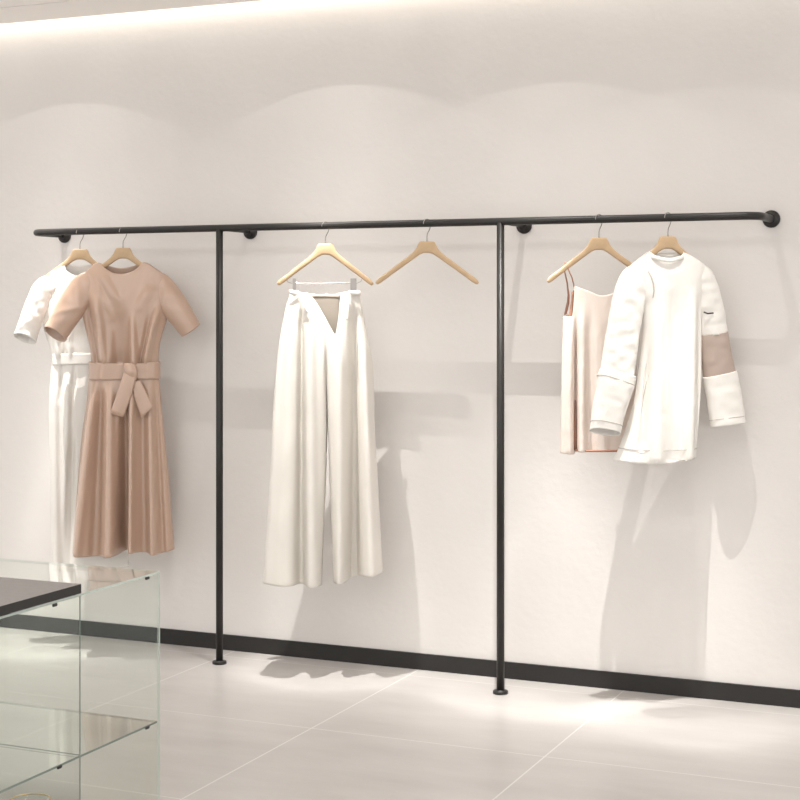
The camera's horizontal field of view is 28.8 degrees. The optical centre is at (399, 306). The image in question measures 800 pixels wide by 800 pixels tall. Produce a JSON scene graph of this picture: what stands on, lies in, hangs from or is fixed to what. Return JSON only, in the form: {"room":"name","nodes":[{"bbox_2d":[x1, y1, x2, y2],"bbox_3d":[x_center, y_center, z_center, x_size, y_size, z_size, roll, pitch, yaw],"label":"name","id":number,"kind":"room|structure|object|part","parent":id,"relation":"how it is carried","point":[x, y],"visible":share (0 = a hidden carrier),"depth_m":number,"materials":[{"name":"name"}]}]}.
{"room":"clothing store","nodes":[
{"label":"clothing store","id":0,"kind":"room"},
{"bbox_2d":[0,0,261,23],"bbox_3d":[-1.806,-1.455,2.430,11.000,0.260,9.000,0,0,24],"label":"ceiling","id":1,"kind":"structure","parent":0,"point":[11,11],"depth_m":6.89,"materials":[{"name":"white paint"}]},
{"bbox_2d":[0,0,799,689],"bbox_3d":[0.032,-0.035,6.620,11.000,3.100,0.150,0,0,24],"label":"wall","id":2,"kind":"structure","parent":0,"point":[264,111],"depth_m":6.46,"materials":[{"name":"paint"}]},
{"bbox_2d":[0,613,799,707],"bbox_3d":[-0.001,1.482,6.546,11.000,0.067,0.012,0,0,24],"label":"baseboard","id":3,"kind":"structure","parent":2,"relation":"attached to","point":[783,697],"depth_m":6.49,"materials":[{"name":"black"}]},
{"bbox_2d":[0,627,799,799],"bbox_3d":[-1.776,1.565,2.499,11.000,0.100,9.150,0,0,24],"label":"floor","id":4,"kind":"structure","parent":0,"point":[252,726],"depth_m":5.50,"materials":[{"name":"tile"}]},
{"bbox_2d":[0,558,159,799],"bbox_3d":[-1.623,1.123,4.179,1.502,0.784,1.250,0,0,24],"label":"display table","id":5,"kind":"object","parent":4,"relation":"on","point":[24,584],"visible":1,"depth_m":4.21,"materials":[{"name":"clear glass"}]},
{"bbox_2d":[10,793,50,799],"bbox_3d":[-1.014,1.432,4.267,0.113,0.166,0.113,0,0,24],"label":"glass bowl","id":6,"kind":"object","parent":5,"relation":"on","point":[27,793],"visible":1,"depth_m":4.31,"materials":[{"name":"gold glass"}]},
{"bbox_3d":[-1.525,1.351,4.404,1.488,0.327,0.006,0,0,24],"label":"divider pane","id":7,"kind":"part","parent":5,"relation":"part of","materials":[{"name":"clear glass"}]},
{"bbox_3d":[-1.525,0.971,4.404,1.488,0.420,0.006,0,0,24],"label":"divider pane","id":8,"kind":"part","parent":5,"relation":"part of","materials":[{"name":"clear glass"}]},
{"bbox_2d":[0,702,156,792],"bbox_3d":[-1.625,1.185,4.176,1.488,0.006,1.244,0,0,24],"label":"glass shelf","id":9,"kind":"object","parent":5,"relation":"attached to","point":[59,766],"depth_m":4.17,"materials":[{"name":"grey"}]},
{"bbox_3d":[-1.624,0.758,4.179,1.500,0.006,1.250,0,0,24],"label":"glass","id":10,"kind":"part","parent":5,"relation":"part of","materials":[{"name":"grey"}]},
{"bbox_3d":[-0.941,1.138,3.877,0.006,0.754,1.244,0,0,24],"label":"pane","id":11,"kind":"part","parent":5,"relation":"part of","materials":[{"name":"clear glass"}]},
{"bbox_3d":[-1.374,1.138,4.749,1.500,0.754,0.006,0,0,24],"label":"pane","id":12,"kind":"part","parent":5,"relation":"part of","materials":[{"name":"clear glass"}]},
{"bbox_2d":[33,210,779,694],"bbox_3d":[-0.127,0.573,6.455,3.312,1.884,0.280,0,0,24],"label":"rack","id":13,"kind":"object","parent":4,"relation":"on","point":[771,218],"visible":1,"depth_m":6.11,"materials":[{"name":"black metal"}]},
{"bbox_2d":[45,230,96,275],"bbox_3d":[-1.418,-0.232,6.901,0.304,0.233,0.027,0,0,0],"label":"clothes hanger","id":14,"kind":"object","parent":13,"relation":"hanging from","point":[77,254],"visible":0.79,"depth_m":6.90,"materials":[{"name":"brown wood"}]},
{"bbox_2d":[14,264,128,567],"bbox_3d":[-1.428,0.487,6.896,0.562,1.356,0.084,0,0,-3],"label":"dress","id":15,"kind":"object","parent":14,"relation":"hanging from","point":[69,374],"visible":0.52,"depth_m":6.87,"materials":[{"name":"white fabric"}]},
{"bbox_2d":[101,229,141,267],"bbox_3d":[-1.212,-0.232,6.810,0.310,0.235,0.027,0,0,0],"label":"clothes hanger","id":16,"kind":"object","parent":13,"relation":"hanging from","point":[119,253],"visible":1,"depth_m":6.80,"materials":[{"name":"brown wood"}]},
{"bbox_2d":[44,262,199,557],"bbox_3d":[-1.214,0.444,6.779,0.681,1.282,0.207,0,0,1],"label":"dress","id":17,"kind":"object","parent":16,"relation":"hanging from","point":[123,498],"visible":1,"depth_m":6.76,"materials":[{"name":"beige fabric"}]},
{"bbox_3d":[-0.767,0.590,6.615,0.030,1.842,0.030,0,0,24],"label":"support post","id":18,"kind":"part","parent":13,"relation":"part of","materials":[{"name":"black metal"}]},
{"bbox_2d":[277,221,373,290],"bbox_3d":[-0.307,-0.205,6.402,0.396,0.295,0.050,0,0,0],"label":"clothes hanger","id":19,"kind":"object","parent":13,"relation":"hanging from","point":[325,248],"visible":1,"depth_m":6.40,"materials":[{"name":"brown wood"}]},
{"bbox_2d":[263,290,382,587],"bbox_3d":[-0.317,0.536,6.392,0.497,1.214,0.147,0,0,0],"label":"trousers","id":20,"kind":"object","parent":19,"relation":"hanging from","point":[324,368],"visible":1,"depth_m":6.37,"materials":[{"name":"white fabric"}]},
{"bbox_3d":[-0.432,0.538,6.388,0.265,1.209,0.131,0,0,0],"label":"trouser leg","id":21,"kind":"part","parent":20,"relation":"part of","materials":[{"name":"white fabric"}]},
{"bbox_3d":[-0.191,0.533,6.396,0.240,1.195,0.135,0,0,0],"label":"trouser leg","id":22,"kind":"part","parent":20,"relation":"part of","materials":[{"name":"white fabric"}]},
{"bbox_3d":[-0.124,-0.335,6.462,3.275,0.030,0.265,0,0,24],"label":"rail","id":23,"kind":"part","parent":13,"relation":"part of","materials":[{"name":"black metal"}]},
{"bbox_2d":[375,219,478,283],"bbox_3d":[0.108,-0.222,6.220,0.413,0.264,0.050,0,0,0],"label":"clothes hanger","id":24,"kind":"object","parent":13,"relation":"hanging from","point":[423,246],"visible":1,"depth_m":6.22,"materials":[{"name":"brown wood"}]},
{"bbox_3d":[0.394,0.590,6.106,0.030,1.842,0.030,0,0,24],"label":"support post","id":25,"kind":"part","parent":13,"relation":"part of","materials":[{"name":"black metal"}]},
{"bbox_2d":[547,214,631,282],"bbox_3d":[0.760,-0.224,5.934,0.405,0.264,0.050,0,0,0],"label":"clothes hanger","id":26,"kind":"object","parent":13,"relation":"hanging from","point":[594,243],"visible":0.82,"depth_m":5.94,"materials":[{"name":"brown wood"}]},
{"bbox_2d":[560,262,636,454],"bbox_3d":[0.759,0.195,5.935,0.295,0.734,0.080,0,0,-2],"label":"camisole","id":27,"kind":"object","parent":26,"relation":"hanging from","point":[585,325],"visible":0.58,"depth_m":5.92,"materials":[{"name":"beige fabric"}]},
{"bbox_3d":[0.668,0.450,5.937,0.011,0.189,0.012,0,0,22],"label":"slit trim","id":28,"kind":"part","parent":27,"relation":"part of","materials":[{"name":"brown fabric"}]},
{"bbox_3d":[0.763,0.545,5.911,0.195,0.010,0.032,0,0,4],"label":"hem trim","id":29,"kind":"part","parent":27,"relation":"part of","materials":[{"name":"brown fabric"}]},
{"bbox_2d":[647,212,687,254],"bbox_3d":[1.005,-0.251,5.839,0.228,0.210,0.025,0,0,-8],"label":"clothes hanger","id":30,"kind":"object","parent":13,"relation":"hanging from","point":[664,242],"visible":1,"depth_m":5.83,"materials":[{"name":"brown wood"}]},
{"bbox_2d":[589,251,745,464],"bbox_3d":[1.006,0.187,5.824,0.615,0.795,0.111,0,0,-12],"label":"shirt","id":31,"kind":"object","parent":30,"relation":"hanging from","point":[677,300],"visible":1,"depth_m":5.80,"materials":[{"name":"white fabric"}]}
]}

